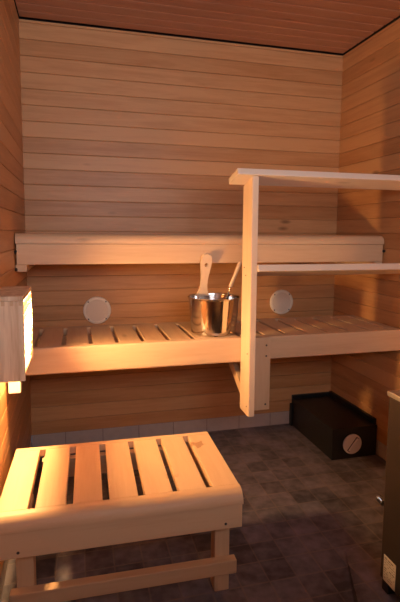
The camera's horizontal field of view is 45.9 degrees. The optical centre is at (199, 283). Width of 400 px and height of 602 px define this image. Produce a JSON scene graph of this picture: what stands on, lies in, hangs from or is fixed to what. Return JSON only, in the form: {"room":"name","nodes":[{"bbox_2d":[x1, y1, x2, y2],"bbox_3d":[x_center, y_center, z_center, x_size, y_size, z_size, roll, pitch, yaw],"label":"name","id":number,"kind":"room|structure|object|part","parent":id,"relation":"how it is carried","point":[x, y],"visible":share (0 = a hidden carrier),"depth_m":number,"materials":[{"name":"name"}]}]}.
{"room":"sauna","nodes":[
{"label":"sauna","id":0,"kind":"room"},
{"bbox_2d":[0,0,31,576],"bbox_3d":[-0.587,-0.101,1.128,0.060,2.115,2.780,-1,6,-15],"label":"wall","id":1,"kind":"structure","parent":0,"point":[15,409],"depth_m":1.89,"materials":[{"name":"brown wood"}]},
{"bbox_2d":[0,441,31,599],"bbox_3d":[-0.586,0.996,1.215,0.050,0.085,2.720,-1,6,-15],"label":"baseboard","id":2,"kind":"structure","parent":1,"relation":"attached to","point":[5,564],"depth_m":1.56,"materials":[{"name":"tile"}]},
{"bbox_2d":[0,286,32,393],"bbox_3d":[-0.607,0.212,1.544,0.096,0.382,0.316,-1,6,-15],"label":"wall lamp","id":3,"kind":"object","parent":1,"relation":"attached to","point":[16,328],"visible":1,"depth_m":1.40,"materials":[{"name":"brown wood"}]},
{"bbox_2d":[26,315,399,410],"bbox_3d":[0.074,0.382,2.273,1.772,0.330,0.458,-1,6,-15],"label":"bench","id":4,"kind":"object","parent":1,"relation":"attached to","point":[69,349],"visible":0.79,"depth_m":2.10,"materials":[{"name":"brown wood"}]},
{"bbox_2d":[187,253,240,336],"bbox_3d":[0.064,0.044,2.171,0.245,0.367,0.245,-1,6,-15],"label":"pail","id":5,"kind":"object","parent":4,"relation":"on","point":[211,314],"visible":0.99,"depth_m":2.10,"materials":[{"name":"grey metal"}]},
{"bbox_3d":[0.024,-0.038,2.206,0.061,0.212,0.118,-1,6,-15],"label":"handle","id":6,"kind":"part","parent":5,"relation":"part of","materials":[{"name":"beige wood"}]},
{"bbox_2d":[226,262,241,298],"bbox_3d":[0.120,0.052,2.199,0.135,0.308,0.066,2,6,17],"label":"ladle","id":7,"kind":"object","parent":5,"relation":"in","point":[238,266],"visible":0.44,"depth_m":2.19,"materials":[{"name":"beige wood"}]},
{"bbox_3d":[0.258,0.402,2.098,0.106,0.330,0.022,-1,6,-15],"label":"joint plate","id":8,"kind":"part","parent":4,"relation":"part of","materials":[{"name":"beige wood"}]},
{"bbox_2d":[229,168,399,416],"bbox_3d":[0.565,0.042,2.088,0.897,1.032,0.121,-1,6,-15],"label":"railing","id":9,"kind":"object","parent":4,"relation":"attached to","point":[251,179],"visible":1,"depth_m":1.99,"materials":[{"name":"brown wood"}]},
{"bbox_3d":[0.207,0.063,2.003,0.027,1.003,0.110,-1,6,-15],"label":"post","id":10,"kind":"part","parent":9,"relation":"part of","materials":[{"name":"beige wood"}]},
{"bbox_3d":[0.569,-0.444,2.035,0.897,0.054,0.118,-1,6,-15],"label":"handrail","id":11,"kind":"part","parent":9,"relation":"part of","materials":[{"name":"beige wood"}]},
{"bbox_3d":[0.612,-0.061,2.088,0.802,0.057,0.119,-1,6,-15],"label":"guard rail","id":12,"kind":"part","parent":9,"relation":"part of","materials":[{"name":"beige wood"}]},
{"bbox_2d":[19,19,342,434],"bbox_3d":[-0.041,-0.260,2.667,1.774,2.115,0.060,-1,6,-15],"label":"wall","id":13,"kind":"structure","parent":0,"point":[124,132],"depth_m":2.58,"materials":[{"name":"brown wood"}]},
{"bbox_2d":[83,297,110,323],"bbox_3d":[-0.552,0.145,2.538,0.147,0.147,0.014,-1,6,-15],"label":"air vent","id":14,"kind":"object","parent":13,"relation":"in","point":[96,310],"visible":1,"depth_m":2.53,"materials":[{"name":"beige plastic"}]},
{"bbox_2d":[32,411,288,447],"bbox_3d":[-0.049,0.835,2.780,1.774,0.085,0.050,-1,6,-15],"label":"baseboard","id":15,"kind":"structure","parent":13,"relation":"attached to","point":[273,418],"depth_m":2.71,"materials":[{"name":"tile"}]},
{"bbox_2d":[14,233,384,271],"bbox_3d":[0.028,-0.168,2.407,1.773,0.162,0.470,-1,6,-15],"label":"bench","id":16,"kind":"object","parent":13,"relation":"attached to","point":[32,249],"visible":0.94,"depth_m":2.15,"materials":[{"name":"brown wood"}]},
{"bbox_2d":[270,290,292,313],"bbox_3d":[0.484,0.112,2.805,0.147,0.147,0.014,-1,6,-15],"label":"air vent","id":17,"kind":"object","parent":13,"relation":"in","point":[281,301],"visible":1,"depth_m":2.80,"materials":[{"name":"beige plastic"}]},
{"bbox_2d":[0,424,385,601],"bbox_3d":[0.299,1.060,1.454,1.974,0.080,2.920,-1,6,-15],"label":"floor","id":18,"kind":"structure","parent":0,"point":[302,507],"depth_m":1.83,"materials":[{"name":"tile"}]},
{"bbox_2d":[0,432,243,601],"bbox_3d":[-0.252,0.800,1.546,0.704,0.410,0.437,-1,6,-13],"label":"step stool","id":19,"kind":"object","parent":18,"relation":"on","point":[208,496],"visible":1,"depth_m":1.40,"materials":[{"name":"brown wood"}]},
{"bbox_3d":[-0.521,0.826,1.413,0.050,0.382,0.050,-1,6,-13],"label":"leg","id":20,"kind":"part","parent":19,"relation":"part of","materials":[{"name":"beige wood"}]},
{"bbox_3d":[0.066,0.816,1.552,0.050,0.382,0.050,-1,6,-13],"label":"leg","id":21,"kind":"part","parent":19,"relation":"part of","materials":[{"name":"beige wood"}]},
{"bbox_2d":[289,391,376,459],"bbox_3d":[0.747,0.794,2.687,0.275,0.196,0.514,-1,6,-15],"label":"box","id":22,"kind":"object","parent":18,"relation":"on","point":[339,428],"visible":1,"depth_m":2.56,"materials":[{"name":"laminate"}]},
{"bbox_2d":[343,540,399,601],"bbox_3d":[0.775,1.054,1.024,1.080,0.030,1.664,-1,6,-15],"label":"hearth","id":23,"kind":"object","parent":18,"relation":"on","point":[363,562],"depth_m":1.61,"materials":[{"name":"stone"}]},
{"bbox_2d":[376,390,399,597],"bbox_3d":[0.834,0.683,1.387,0.419,0.666,0.439,-1,6,-15],"label":"heater","id":24,"kind":"object","parent":23,"relation":"on","point":[390,552],"visible":1,"depth_m":1.47,"materials":[{"name":"metal"}]},
{"bbox_3d":[0.599,0.914,1.493,0.001,0.086,0.058,-1,6,-15],"label":"rating plate","id":25,"kind":"part","parent":24,"relation":"part of","materials":[{"name":"beige"}]},
{"bbox_2d":[384,557,394,583],"bbox_3d":[0.598,0.913,1.493,0.001,0.068,0.050,-1,6,-15],"label":"label","id":26,"kind":"object","parent":24,"relation":"attached to","point":[389,564],"depth_m":1.49,"materials":[{"name":"grey paper"}]},
{"bbox_2d":[15,0,399,53],"bbox_3d":[0.326,-1.200,1.171,1.763,0.060,2.790,-1,6,-15],"label":"ceiling","id":27,"kind":"structure","parent":0,"point":[336,26],"depth_m":2.29,"materials":[{"name":"brown wood"}]},
{"bbox_2d":[330,18,399,445],"bbox_3d":[1.188,-0.137,1.588,0.060,2.115,2.780,-1,6,-15],"label":"wall","id":28,"kind":"structure","parent":0,"point":[370,97],"depth_m":2.51,"materials":[{"name":"brown wood"}]},
{"bbox_2d":[14,0,399,55],"bbox_3d":[0.319,-1.215,1.204,1.934,0.098,2.900,-1,6,-15],"label":"trim","id":29,"kind":"structure","parent":28,"relation":"attached to","point":[19,17],"depth_m":2.54,"materials":[{"name":"black"}]},
{"bbox_2d":[376,439,386,460],"bbox_3d":[1.186,0.960,1.674,0.050,0.085,2.720,-1,6,-15],"label":"baseboard","id":30,"kind":"structure","parent":28,"relation":"attached to","point":[381,449],"depth_m":2.47,"materials":[{"name":"tile"}]}
]}

